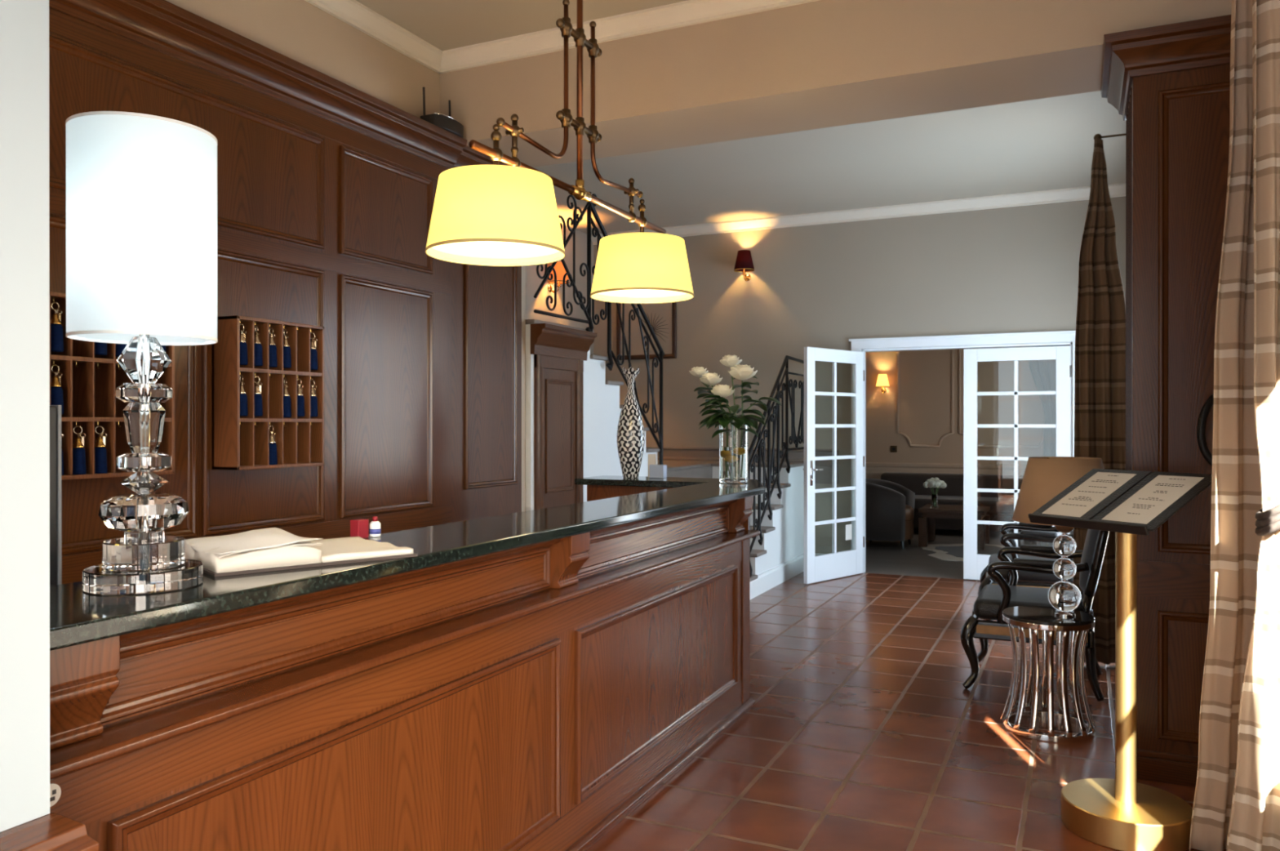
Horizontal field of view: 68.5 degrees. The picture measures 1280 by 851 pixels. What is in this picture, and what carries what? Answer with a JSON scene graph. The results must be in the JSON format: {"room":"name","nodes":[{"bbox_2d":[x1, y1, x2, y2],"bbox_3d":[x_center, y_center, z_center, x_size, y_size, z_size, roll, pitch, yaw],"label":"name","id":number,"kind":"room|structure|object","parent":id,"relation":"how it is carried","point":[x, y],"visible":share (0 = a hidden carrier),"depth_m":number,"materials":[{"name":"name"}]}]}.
{"room":"hotel lobby","nodes":[
{"label":"hotel lobby","id":0,"kind":"room"},
{"bbox_2d":[0,0,49,831],"bbox_3d":[-1.278,-0.724,0.960,0.470,2.555,1.056,0,0,25],"label":"wall","id":1,"kind":"structure","parent":0,"point":[24,274],"depth_m":1.31,"materials":[{"name":"white paint"}]},
{"bbox_2d":[164,0,525,511],"bbox_3d":[-2.429,-0.304,2.451,0.120,3.400,7.780,0,0,25],"label":"wall","id":2,"kind":"structure","parent":0,"point":[298,30],"depth_m":4.44,"materials":[{"name":"paint"}]},
{"bbox_2d":[48,0,466,583],"bbox_3d":[-2.032,-0.070,2.939,0.183,2.930,4.800,0,0,25],"label":"panelling","id":3,"kind":"object","parent":2,"relation":"attached to","point":[326,188],"visible":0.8,"depth_m":4.09,"materials":[{"name":"brown wood"}]},
{"bbox_2d":[49,291,174,479],"bbox_3d":[-1.837,-0.126,3.208,0.140,0.600,0.462,0,0,25],"label":"key rack","id":4,"kind":"object","parent":3,"relation":"attached to","point":[89,381],"visible":0.32,"depth_m":3.15,"materials":[{"name":"brown wood"}]},
{"bbox_2d":[50,302,63,351],"bbox_3d":[-1.879,-0.317,3.021,0.047,0.160,0.048,0,0,25],"label":"key","id":5,"kind":"object","parent":4,"relation":"in","point":[56,328],"visible":0.92,"depth_m":3.01,"materials":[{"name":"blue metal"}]},
{"bbox_2d":[50,364,63,413],"bbox_3d":[-1.879,-0.116,3.021,0.047,0.160,0.048,0,0,24],"label":"key","id":6,"kind":"object","parent":4,"relation":"in","point":[56,390],"visible":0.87,"depth_m":3.01,"materials":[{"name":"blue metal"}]},
{"bbox_2d":[61,432,63,475],"bbox_3d":[-1.879,0.081,3.021,0.047,0.160,0.048,0,0,40],"label":"key","id":7,"kind":"object","parent":4,"relation":"in","point":[62,459],"visible":0.12,"depth_m":3.02,"materials":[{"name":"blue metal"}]},
{"bbox_2d":[72,426,86,474],"bbox_3d":[-1.847,0.081,3.089,0.048,0.160,0.047,0,0,-43],"label":"key","id":8,"kind":"object","parent":4,"relation":"in","point":[78,450],"visible":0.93,"depth_m":3.08,"materials":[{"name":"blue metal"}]},
{"bbox_2d":[94,342,106,355],"bbox_3d":[-1.815,-0.317,3.157,0.047,0.160,0.048,0,0,1],"label":"key","id":9,"kind":"object","parent":4,"relation":"on","point":[100,348],"visible":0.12,"depth_m":3.14,"materials":[{"name":"blue metal"}]},
{"bbox_2d":[94,426,107,473],"bbox_3d":[-1.815,0.081,3.157,0.047,0.160,0.048,0,0,45],"label":"key","id":10,"kind":"object","parent":4,"relation":"in","point":[100,451],"visible":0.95,"depth_m":3.15,"materials":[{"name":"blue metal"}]},
{"bbox_2d":[50,354,171,366],"bbox_3d":[-1.833,-0.218,3.206,0.126,0.014,0.438,0,0,25],"label":"shelf","id":11,"kind":"object","parent":4,"relation":"attached to","point":[61,360],"depth_m":3.11,"materials":[{"name":"brown wood"}]},
{"bbox_2d":[61,417,171,421],"bbox_3d":[-1.833,-0.021,3.206,0.126,0.014,0.438,0,0,25],"label":"shelf","id":12,"kind":"object","parent":4,"relation":"attached to","point":[63,419],"depth_m":3.12,"materials":[{"name":"brown wood"}]},
{"bbox_2d":[115,343,127,356],"bbox_3d":[-1.783,-0.317,3.224,0.047,0.160,0.048,0,0,38],"label":"key","id":13,"kind":"object","parent":4,"relation":"on","point":[119,347],"visible":0.06,"depth_m":3.20,"materials":[{"name":"blue metal"}]},
{"bbox_2d":[211,315,324,470],"bbox_3d":[-1.524,-0.127,3.878,0.140,0.600,0.462,0,0,25],"label":"key rack","id":14,"kind":"object","parent":3,"relation":"attached to","point":[238,442],"visible":0.91,"depth_m":3.79,"materials":[{"name":"brown wood"}]},
{"bbox_2d":[240,324,248,364],"bbox_3d":[-1.565,-0.318,3.691,0.047,0.160,0.048,0,0,25],"label":"key","id":15,"kind":"object","parent":14,"relation":"in","point":[243,346],"visible":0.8,"depth_m":3.68,"materials":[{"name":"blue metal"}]},
{"bbox_2d":[240,375,248,416],"bbox_3d":[-1.565,-0.117,3.691,0.047,0.160,0.048,0,0,5],"label":"key","id":16,"kind":"object","parent":14,"relation":"on","point":[243,397],"visible":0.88,"depth_m":3.68,"materials":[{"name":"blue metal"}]},
{"bbox_2d":[253,376,262,416],"bbox_3d":[-1.533,-0.117,3.759,0.048,0.160,0.047,0,0,-40],"label":"key","id":17,"kind":"object","parent":14,"relation":"on","point":[258,406],"visible":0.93,"depth_m":3.75,"materials":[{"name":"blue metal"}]},
{"bbox_2d":[253,325,262,365],"bbox_3d":[-1.533,-0.318,3.759,0.047,0.160,0.048,0,0,0],"label":"key","id":18,"kind":"object","parent":14,"relation":"in","point":[258,355],"visible":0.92,"depth_m":3.74,"materials":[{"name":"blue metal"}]},
{"bbox_2d":[269,327,277,367],"bbox_3d":[-1.501,-0.318,3.827,0.047,0.160,0.048,0,0,17],"label":"key","id":19,"kind":"object","parent":14,"relation":"on","point":[273,348],"visible":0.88,"depth_m":3.81,"materials":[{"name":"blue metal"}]},
{"bbox_2d":[269,425,277,464],"bbox_3d":[-1.501,0.080,3.827,0.047,0.160,0.048,0,0,22],"label":"key","id":20,"kind":"object","parent":14,"relation":"in","point":[273,446],"visible":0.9,"depth_m":3.81,"materials":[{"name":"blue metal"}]},
{"bbox_2d":[240,367,322,376],"bbox_3d":[-1.519,-0.219,3.876,0.126,0.014,0.438,0,0,25],"label":"shelf","id":21,"kind":"object","parent":14,"relation":"attached to","point":[244,371],"depth_m":3.86,"materials":[{"name":"brown wood"}]},
{"bbox_2d":[240,417,322,422],"bbox_3d":[-1.519,-0.022,3.876,0.126,0.014,0.438,0,0,25],"label":"shelf","id":22,"kind":"object","parent":14,"relation":"attached to","point":[242,420],"depth_m":3.84,"materials":[{"name":"brown wood"}]},
{"bbox_2d":[283,378,291,417],"bbox_3d":[-1.470,-0.113,3.895,0.047,0.160,0.048,0,0,4],"label":"key","id":23,"kind":"object","parent":14,"relation":"on","point":[286,399],"visible":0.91,"depth_m":3.88,"materials":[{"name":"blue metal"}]},
{"bbox_2d":[283,328,291,368],"bbox_3d":[-1.470,-0.318,3.895,0.047,0.160,0.048,0,0,8],"label":"key","id":24,"kind":"object","parent":14,"relation":"in","point":[286,349],"visible":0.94,"depth_m":3.88,"materials":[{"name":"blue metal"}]},
{"bbox_2d":[297,378,304,416],"bbox_3d":[-1.438,-0.117,3.963,0.047,0.160,0.048,0,0,28],"label":"key","id":25,"kind":"object","parent":14,"relation":"on","point":[300,399],"visible":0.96,"depth_m":3.95,"materials":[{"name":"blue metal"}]},
{"bbox_2d":[310,332,317,369],"bbox_3d":[-1.406,-0.318,4.030,0.048,0.160,0.047,0,0,-41],"label":"key","id":26,"kind":"object","parent":14,"relation":"in","point":[313,353],"visible":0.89,"depth_m":4.02,"materials":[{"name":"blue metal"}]},
{"bbox_2d":[310,379,317,416],"bbox_3d":[-1.406,-0.117,4.031,0.047,0.160,0.048,0,0,34],"label":"key","id":27,"kind":"object","parent":14,"relation":"on","point":[313,400],"visible":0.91,"depth_m":4.02,"materials":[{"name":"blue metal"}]},
{"bbox_2d":[419,87,463,137],"bbox_3d":[-1.031,-1.649,4.969,0.134,0.220,0.256,0,0,25],"label":"router","id":28,"kind":"object","parent":3,"relation":"on","point":[448,123],"visible":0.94,"depth_m":4.89,"materials":[{"name":"black plastic"}]},
{"bbox_2d":[304,0,442,74],"bbox_3d":[-2.505,-1.961,2.054,0.078,0.085,6.800,0,0,25],"label":"trim","id":29,"kind":"structure","parent":2,"relation":"attached to","point":[353,13],"depth_m":4.67,"materials":[{"name":"paint"}]},
{"bbox_2d":[438,0,820,73],"bbox_3d":[0.651,-1.965,4.287,3.900,0.085,0.078,0,0,25],"label":"trim","id":30,"kind":"structure","parent":2,"relation":"attached to","point":[690,12],"depth_m":4.64,"materials":[{"name":"paint"}]},
{"bbox_2d":[451,145,521,522],"bbox_3d":[-0.849,-0.075,5.511,0.143,2.930,0.860,0,0,25],"label":"wall","id":31,"kind":"structure","parent":0,"point":[486,300],"depth_m":5.46,"materials":[{"name":"brown wood"}]},
{"bbox_2d":[525,223,593,354],"bbox_3d":[-1.358,-0.315,8.321,0.120,3.400,4.020,0,0,25],"label":"wall","id":32,"kind":"structure","parent":0,"point":[533,282],"depth_m":9.50,"materials":[{"name":"paint"}]},
{"bbox_2d":[547,262,569,293],"bbox_3d":[-0.792,-1.437,9.147,0.211,0.289,0.204,0,0,25],"label":"wall sconce","id":33,"kind":"object","parent":32,"relation":"attached to","point":[560,270],"visible":0.76,"depth_m":9.08,"materials":[{"name":"orange glass"}]},
{"bbox_2d":[355,0,1126,234],"bbox_3d":[0.407,-2.060,5.769,5.840,0.100,16.200,0,0,25],"label":"ceiling","id":34,"kind":"structure","parent":0,"point":[1045,144],"depth_m":7.12,"materials":[{"name":"paint"}]},
{"bbox_2d":[425,0,693,303],"bbox_3d":[-0.216,-1.266,3.380,0.425,1.479,1.498,0,0,25],"label":"pendant lamp","id":35,"kind":"object","parent":34,"relation":"hanging from","point":[495,215],"visible":1,"depth_m":3.04,"materials":[{"name":"yellow fabric"}]},
{"bbox_2d":[431,241,559,257],"bbox_3d":[-0.443,-0.552,2.896,0.406,0.003,0.406,0,0,25],"label":"diffuser","id":36,"kind":"object","parent":35,"relation":"attached to","point":[464,249],"depth_m":2.95,"materials":[{"name":"white plastic"}]},
{"bbox_2d":[596,289,687,297],"bbox_3d":[0.009,-0.553,3.860,0.406,0.003,0.406,0,0,25],"label":"diffuser","id":37,"kind":"object","parent":35,"relation":"attached to","point":[621,293],"depth_m":3.96,"materials":[{"name":"white plastic"}]},
{"bbox_2d":[439,0,1231,167],"bbox_3d":[0.791,-1.768,4.585,3.900,0.480,0.580,0,0,25],"label":"beam","id":38,"kind":"structure","parent":34,"relation":"attached to","point":[822,64],"depth_m":4.39,"materials":[{"name":"paint"}]},
{"bbox_2d":[593,196,1125,553],"bbox_3d":[1.859,-0.316,8.979,5.150,3.400,0.100,0,0,25],"label":"wall","id":39,"kind":"structure","parent":0,"point":[1012,269],"depth_m":8.90,"materials":[{"name":"paint"}]},
{"bbox_2d":[616,302,676,359],"bbox_3d":[0.062,-1.107,9.749,0.680,0.840,0.026,0,0,25],"label":"picture frame","id":40,"kind":"object","parent":39,"relation":"attached to","point":[662,317],"visible":0.42,"depth_m":9.72,"materials":[{"name":"brown wood"}]},
{"bbox_2d":[645,446,839,484],"bbox_3d":[0.692,0.389,9.447,2.620,0.330,0.045,0,0,25],"label":"trim","id":41,"kind":"structure","parent":39,"relation":"attached to","point":[824,476],"depth_m":9.16,"materials":[{"name":"brown wood"}]},
{"bbox_2d":[733,249,754,281],"bbox_3d":[1.021,-1.562,9.202,0.204,0.289,0.211,0,0,25],"label":"wall sconce","id":42,"kind":"object","parent":39,"relation":"attached to","point":[744,262],"visible":1,"depth_m":9.14,"materials":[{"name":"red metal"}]},
{"bbox_2d":[750,552,804,599],"bbox_3d":[1.205,1.306,8.206,0.022,0.160,1.840,0,0,25],"label":"baseboard","id":43,"kind":"structure","parent":39,"relation":"attached to","point":[775,575],"depth_m":8.13,"materials":[{"name":"white paint"}]},
{"bbox_2d":[803,346,864,583],"bbox_3d":[1.758,0.346,8.492,0.883,2.062,0.147,0,0,-44],"label":"door","id":44,"kind":"structure","parent":39,"relation":"in","point":[835,564],"depth_m":8.47,"materials":[{"name":"white wood"}]},
{"bbox_2d":[845,524,851,539],"bbox_3d":[1.918,0.980,8.642,0.100,0.140,0.001,0,0,-44],"label":"paper notice","id":45,"kind":"object","parent":44,"relation":"attached to","point":[848,527],"visible":1,"depth_m":8.64,"materials":[{"name":"white paper"}]},
{"bbox_2d":[591,182,1125,244],"bbox_3d":[1.819,-1.968,8.890,5.150,0.095,0.089,0,0,25],"label":"trim","id":46,"kind":"structure","parent":39,"relation":"attached to","point":[1116,190],"depth_m":8.65,"materials":[{"name":"paint"}]},
{"bbox_2d":[848,330,1075,573],"bbox_3d":[2.904,0.288,8.463,2.020,2.195,0.150,0,0,25],"label":"trim","id":47,"kind":"structure","parent":39,"relation":"attached to","point":[1064,337],"depth_m":8.45,"materials":[{"name":"white wood"}]},
{"bbox_2d":[963,345,1071,579],"bbox_3d":[3.308,0.347,8.261,0.883,2.062,0.054,0,0,25],"label":"door","id":48,"kind":"structure","parent":39,"relation":"in","point":[974,563],"depth_m":8.34,"materials":[{"name":"white wood"}]},
{"bbox_2d":[586,528,1226,850],"bbox_3d":[0.407,1.439,5.775,5.840,0.101,16.200,0,0,25],"label":"floor","id":49,"kind":"structure","parent":0,"point":[862,731],"depth_m":4.11,"materials":[{"name":"tile"}]},
{"bbox_2d":[0,811,99,850],"bbox_3d":[-1.232,0.976,0.944,0.569,0.844,1.062,0,0,25],"label":"wooden ledge","id":50,"kind":"object","parent":49,"relation":"on","point":[51,831],"visible":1,"depth_m":1.29,"materials":[{"name":"brown wood"}]},
{"bbox_2d":[49,484,759,850],"bbox_3d":[-0.557,0.866,3.487,1.133,1.055,4.100,0,0,25],"label":"reception desk","id":51,"kind":"object","parent":49,"relation":"on","point":[531,697],"depth_m":2.36,"materials":[{"name":"brown wood"}]},
{"bbox_2d":[49,782,61,806],"bbox_3d":[-0.929,0.582,1.480,0.005,0.036,0.036,0,0,25],"label":"power socket","id":52,"kind":"object","parent":51,"relation":"attached to","point":[55,788],"visible":0.44,"depth_m":1.49,"materials":[{"name":"plastic"}]},
{"bbox_2d":[49,404,62,586],"bbox_3d":[-1.411,0.305,1.891,0.160,0.702,0.486,0,0,25],"label":"monitor","id":53,"kind":"object","parent":51,"relation":"on","point":[55,470],"visible":0.32,"depth_m":2.09,"materials":[{"name":"black plastic"}]},
{"bbox_2d":[49,475,764,650],"bbox_3d":[-0.563,0.321,3.525,1.190,0.034,4.155,0,0,25],"label":"countertop","id":54,"kind":"structure","parent":51,"relation":"on","point":[77,615],"depth_m":2.19,"materials":[{"name":"black stone"}]},
{"bbox_2d":[65,111,217,595],"bbox_3d":[-0.947,-0.126,1.796,0.256,0.864,0.256,0,0,25],"label":"table lamp","id":55,"kind":"object","parent":54,"relation":"on","point":[141,188],"visible":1,"depth_m":1.71,"materials":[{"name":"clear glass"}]},
{"bbox_2d":[185,527,417,576],"bbox_3d":[-0.790,0.273,2.164,0.450,0.065,0.313,0,0,-41],"label":"book","id":56,"kind":"object","parent":54,"relation":"on","point":[269,548],"visible":0.98,"depth_m":2.04,"materials":[{"name":"white paper"}]},
{"bbox_2d":[350,518,368,537],"bbox_3d":[-0.761,0.280,2.549,0.030,0.050,0.040,0,0,25],"label":"box","id":57,"kind":"object","parent":54,"relation":"on","point":[358,527],"visible":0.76,"depth_m":2.53,"materials":[{"name":"red cardboard"}]},
{"bbox_2d":[368,515,381,537],"bbox_3d":[-0.728,0.277,2.583,0.031,0.056,0.031,0,0,25],"label":"bottle","id":58,"kind":"object","parent":54,"relation":"on","point":[375,530],"visible":1,"depth_m":2.57,"materials":[{"name":"white plastic"}]},
{"bbox_2d":[617,366,644,478],"bbox_3d":[-0.053,-0.017,5.391,0.161,0.636,0.161,0,0,25],"label":"patterned vase","id":59,"kind":"object","parent":54,"relation":"on","point":[630,429],"visible":1,"depth_m":5.34,"materials":[{"name":"black ceramic"}]},
{"bbox_2d":[648,453,666,477],"bbox_3d":[0.094,0.233,5.401,0.112,0.135,0.050,0,0,25],"label":"card holder","id":60,"kind":"object","parent":54,"relation":"on","point":[655,470],"visible":1,"depth_m":5.38,"materials":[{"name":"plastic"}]},
{"bbox_2d":[648,464,666,477],"bbox_3d":[0.104,0.263,5.396,0.090,0.075,0.050,0,0,25],"label":"tray","id":61,"kind":"object","parent":60,"relation":"on","point":[655,470],"depth_m":5.37,"materials":[{"name":"plastic"}]},
{"bbox_2d":[719,419,748,483],"bbox_3d":[0.491,0.136,4.927,0.151,0.330,0.151,0,0,25],"label":"glass vase","id":62,"kind":"object","parent":54,"relation":"on","point":[733,442],"visible":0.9,"depth_m":4.86,"materials":[{"name":"clear glass"}]},
{"bbox_2d":[688,366,724,428],"bbox_3d":[0.355,-0.022,5.002,0.157,0.585,0.216,0,0,-28],"label":"rose","id":63,"kind":"object","parent":62,"relation":"in","point":[698,371],"visible":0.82,"depth_m":4.99,"materials":[{"name":"white plant"}]},
{"bbox_2d":[693,372,730,428],"bbox_3d":[0.391,-0.003,4.913,0.147,0.548,0.255,0,0,-17],"label":"rose","id":64,"kind":"object","parent":62,"relation":"in","point":[710,379],"visible":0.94,"depth_m":4.90,"materials":[{"name":"white plant"}]},
{"bbox_2d":[699,401,733,429],"bbox_3d":[0.433,0.056,5.014,0.162,0.390,0.275,0,0,-34],"label":"leaf sprig","id":65,"kind":"object","parent":62,"relation":"in","point":[707,407],"visible":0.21,"depth_m":5.00,"materials":[{"name":"green plant"}]},
{"bbox_2d":[704,398,741,438],"bbox_3d":[0.450,0.057,4.849,0.164,0.390,0.242,0,0,25],"label":"leaf sprig","id":66,"kind":"object","parent":62,"relation":"in","point":[734,408],"visible":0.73,"depth_m":4.82,"materials":[{"name":"green plant"}]},
{"bbox_2d":[702,384,754,427],"bbox_3d":[0.452,0.030,4.830,0.262,0.482,0.143,0,0,0],"label":"rose","id":67,"kind":"object","parent":62,"relation":"in","point":[720,391],"visible":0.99,"depth_m":4.81,"materials":[{"name":"white plant"}]},
{"bbox_2d":[715,354,756,427],"bbox_3d":[0.508,-0.051,5.009,0.203,0.643,0.182,0,0,-16],"label":"rose","id":68,"kind":"object","parent":62,"relation":"in","point":[728,360],"visible":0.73,"depth_m":4.96,"materials":[{"name":"white plant"}]},
{"bbox_2d":[728,364,767,429],"bbox_3d":[0.570,-0.023,4.925,0.192,0.588,0.242,0,0,25],"label":"rose","id":69,"kind":"object","parent":62,"relation":"in","point":[741,372],"visible":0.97,"depth_m":4.87,"materials":[{"name":"white plant"}]},
{"bbox_2d":[740,396,781,436],"bbox_3d":[0.593,0.051,4.938,0.270,0.400,0.162,0,0,-6],"label":"leaf sprig","id":70,"kind":"object","parent":62,"relation":"in","point":[763,406],"visible":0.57,"depth_m":4.93,"materials":[{"name":"green plant"}]},
{"bbox_2d":[525,319,804,581],"bbox_3d":[-0.241,0.355,7.820,2.320,2.062,3.778,0,0,25],"label":"staircase","id":71,"kind":"structure","parent":49,"relation":"on","point":[783,535],"depth_m":7.04,"materials":[{"name":"white paint"}]},
{"bbox_2d":[530,323,596,509],"bbox_3d":[-0.495,0.374,6.229,0.110,2.030,0.700,0,0,25],"label":"door","id":72,"kind":"structure","parent":71,"relation":"attached to","point":[560,353],"depth_m":6.20,"materials":[{"name":"brown wood"}]},
{"bbox_2d":[533,191,664,464],"bbox_3d":[-0.228,-0.597,6.837,0.060,2.080,2.027,0,0,25],"label":"stair railing","id":73,"kind":"object","parent":71,"relation":"on","point":[589,206],"visible":0.71,"depth_m":6.74,"materials":[{"name":"black metal"}]},
{"bbox_2d":[748,355,804,577],"bbox_3d":[1.221,0.285,8.210,0.049,1.827,1.832,0,0,25],"label":"stair railing","id":74,"kind":"object","parent":71,"relation":"on","point":[775,417],"visible":0.88,"depth_m":8.09,"materials":[{"name":"black metal"}]},
{"bbox_2d":[865,478,915,548],"bbox_3d":[2.783,1.002,10.845,0.720,0.761,0.839,0,0,25],"label":"tub chair","id":75,"kind":"object","parent":49,"relation":"on","point":[889,505],"visible":0.77,"depth_m":10.46,"materials":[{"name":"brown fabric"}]},
{"bbox_2d":[905,504,913,521],"bbox_3d":[2.837,0.996,10.820,0.600,0.170,0.600,0,0,25],"label":"seat cushion","id":76,"kind":"object","parent":75,"relation":"on","point":[908,508],"depth_m":10.62,"materials":[{"name":"brown leather"}]},
{"bbox_2d":[880,471,1023,532],"bbox_3d":[4.207,1.008,12.011,2.330,0.738,0.920,0,0,25],"label":"sofa","id":77,"kind":"object","parent":49,"relation":"on","point":[1001,504],"visible":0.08,"depth_m":12.03,"materials":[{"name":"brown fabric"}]},
{"bbox_2d":[914,494,963,511],"bbox_3d":[3.726,0.999,12.093,0.930,0.160,0.660,0,0,25],"label":"seat cushion","id":78,"kind":"object","parent":77,"relation":"on","point":[921,500],"depth_m":11.83,"materials":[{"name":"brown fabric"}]},
{"bbox_2d":[977,496,1013,514],"bbox_3d":[4.577,1.000,11.694,0.930,0.160,0.660,0,0,25],"label":"seat cushion","id":79,"kind":"object","parent":77,"relation":"on","point":[998,504],"depth_m":11.46,"materials":[{"name":"brown fabric"}]},
{"bbox_2d":[917,543,1024,560],"bbox_3d":[3.826,1.375,10.184,1.463,0.011,1.444,0,0,8],"label":"cowhide rug","id":80,"kind":"object","parent":49,"relation":"on","point":[949,552],"visible":0.44,"depth_m":10.27,"materials":[{"name":"grey fur"}]},
{"bbox_2d":[918,503,990,549],"bbox_3d":[3.612,1.154,10.789,0.710,0.426,0.700,0,0,25],"label":"coffee table","id":81,"kind":"object","parent":80,"relation":"on","point":[926,523],"visible":0.88,"depth_m":10.60,"materials":[{"name":"brown wood"}]},
{"bbox_2d":[929,493,938,508],"bbox_3d":[3.350,0.861,10.690,0.100,0.160,0.100,0,0,25],"label":"flower vase","id":82,"kind":"object","parent":81,"relation":"on","point":[934,504],"visible":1,"depth_m":10.66,"materials":[{"name":"clear glass"}]},
{"bbox_2d":[923,477,946,493],"bbox_3d":[3.354,0.755,10.678,0.251,0.333,0.266,0,0,25],"label":"bouquet","id":83,"kind":"object","parent":82,"relation":"in","point":[931,482],"visible":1,"depth_m":10.62,"materials":[{"name":"white plant"}]},
{"bbox_2d":[977,521,1073,620],"bbox_3d":[2.698,0.847,6.380,0.746,1.086,0.693,0,0,21],"label":"armchair","id":84,"kind":"object","parent":49,"relation":"on","point":[1030,531],"visible":0.38,"depth_m":6.15,"materials":[{"name":"black wood"}]},
{"bbox_2d":[988,553,1073,582],"bbox_3d":[2.658,0.969,6.396,0.540,0.110,0.570,0,0,21],"label":"seat cushion","id":85,"kind":"object","parent":84,"relation":"on","point":[1024,575],"depth_m":6.16,"materials":[{"name":"black leather"}]},
{"bbox_2d":[960,528,1109,701],"bbox_3d":[2.162,0.849,5.095,0.746,1.086,0.693,0,0,25],"label":"armchair","id":86,"kind":"object","parent":49,"relation":"on","point":[990,603],"visible":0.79,"depth_m":4.90,"materials":[{"name":"black leather"}]},
{"bbox_2d":[973,583,1084,619],"bbox_3d":[2.124,0.971,5.113,0.540,0.110,0.570,0,0,25],"label":"seat cushion","id":87,"kind":"object","parent":86,"relation":"on","point":[988,604],"depth_m":4.97,"materials":[{"name":"black leather"}]},
{"bbox_2d":[1000,605,1096,742],"bbox_3d":[1.871,1.128,4.315,0.406,0.527,0.406,0,0,25],"label":"drum side table","id":88,"kind":"object","parent":49,"relation":"on","point":[1034,618],"visible":0.95,"depth_m":4.23,"materials":[{"name":"silver metal"}]},
{"bbox_2d":[1012,456,1104,616],"bbox_3d":[1.939,0.506,4.294,0.447,0.717,0.447,0,0,25],"label":"lamp","id":89,"kind":"object","parent":88,"relation":"on","point":[1044,477],"visible":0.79,"depth_m":4.24,"materials":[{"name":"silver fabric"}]},
{"bbox_2d":[1027,513,1192,850],"bbox_3d":[1.674,0.788,3.298,0.433,1.213,0.496,0,0,-27],"label":"menu stand","id":90,"kind":"object","parent":49,"relation":"on","point":[1122,813],"visible":0.8,"depth_m":3.22,"materials":[{"name":"gold metal"}]},
{"bbox_2d":[1027,468,1211,531],"bbox_3d":[1.704,0.254,3.333,0.364,0.174,0.490,0,0,-27],"label":"menu","id":91,"kind":"object","parent":90,"relation":"on","point":[1148,498],"visible":0.99,"depth_m":3.31,"materials":[{"name":"beige paper"}]},
{"bbox_2d":[1100,14,1231,786],"bbox_3d":[2.246,-0.067,3.848,0.638,2.920,0.685,0,0,25],"label":"pillar","id":92,"kind":"structure","parent":49,"relation":"on","point":[1170,84],"depth_m":3.66,"materials":[{"name":"brown wood"}]},
{"bbox_2d":[1196,393,1213,466],"bbox_3d":[2.190,0.020,3.565,0.139,0.333,0.084,0,0,25],"label":"iron hook","id":93,"kind":"object","parent":92,"relation":"attached to","point":[1201,428],"visible":0.48,"depth_m":3.55,"materials":[{"name":"black metal"}]},
{"bbox_2d":[866,345,1066,479],"bbox_3d":[3.628,-0.323,12.931,5.200,3.400,0.100,0,0,25],"label":"wall","id":94,"kind":"structure","parent":0,"point":[925,375],"depth_m":12.70,"materials":[{"name":"paint"}]},
{"bbox_2d":[875,373,889,393],"bbox_3d":[3.333,-0.573,12.913,0.184,0.260,0.190,0,0,25],"label":"wall sconce","id":95,"kind":"object","parent":94,"relation":"attached to","point":[882,380],"visible":1,"depth_m":12.85,"materials":[{"name":"yellow fabric"}]},
{"bbox_2d":[890,445,897,452],"bbox_3d":[3.490,0.322,12.932,0.090,0.090,0.016,0,0,25],"label":"light switch","id":96,"kind":"object","parent":94,"relation":"attached to","point":[893,448],"visible":1,"depth_m":12.93,"materials":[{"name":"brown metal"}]},
{"bbox_2d":[866,348,1043,475],"bbox_3d":[3.394,-0.357,12.974,4.720,2.068,0.048,0,0,25],"label":"trim","id":97,"kind":"structure","parent":94,"relation":"attached to","point":[872,468],"depth_m":12.62,"materials":[{"name":"beige wood"}]},
{"bbox_3d":[1.024,-0.301,0.348,0.120,3.400,6.900,0,0,25],"label":"wall","id":98,"kind":"structure","parent":0,"visible":0},
{"bbox_2d":[1189,0,1279,850],"bbox_3d":[1.951,-0.157,2.892,0.351,3.073,0.341,0,0,3],"label":"curtain","id":99,"kind":"object","parent":98,"relation":"hanging from","point":[1237,801],"visible":1,"depth_m":3.00,"materials":[{"name":"beige fabric"}]},
{"bbox_2d":[1226,0,1279,850],"bbox_3d":[1.923,-0.122,2.813,0.306,3.005,0.084,0,0,8],"label":"drape","id":100,"kind":"object","parent":99,"relation":"hanging from","point":[1255,814],"depth_m":2.82,"materials":[{"name":"beige fabric"}]},
{"bbox_3d":[3.378,-0.310,6.009,0.120,3.400,4.190,0,0,25],"label":"wall","id":101,"kind":"structure","parent":0,"visible":0},
{"bbox_2d":[1073,133,1125,664],"bbox_3d":[2.764,-0.158,5.420,0.486,3.067,0.092,0,0,18],"label":"curtain","id":102,"kind":"object","parent":101,"relation":"hanging from","point":[1100,388],"visible":0.66,"depth_m":5.44,"materials":[{"name":"brown fabric"}]},
{"bbox_3d":[4.719,-0.318,10.085,0.110,3.400,4.330,0,0,25],"label":"wall","id":103,"kind":"structure","parent":0,"visible":0},
{"bbox_2d":[1028,345,1065,546],"bbox_3d":[4.253,0.007,9.969,0.632,2.712,0.176,0,0,15],"label":"curtain","id":104,"kind":"object","parent":103,"relation":"hanging from","point":[1043,372],"visible":0.27,"depth_m":9.93,"materials":[{"name":"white fabric"}]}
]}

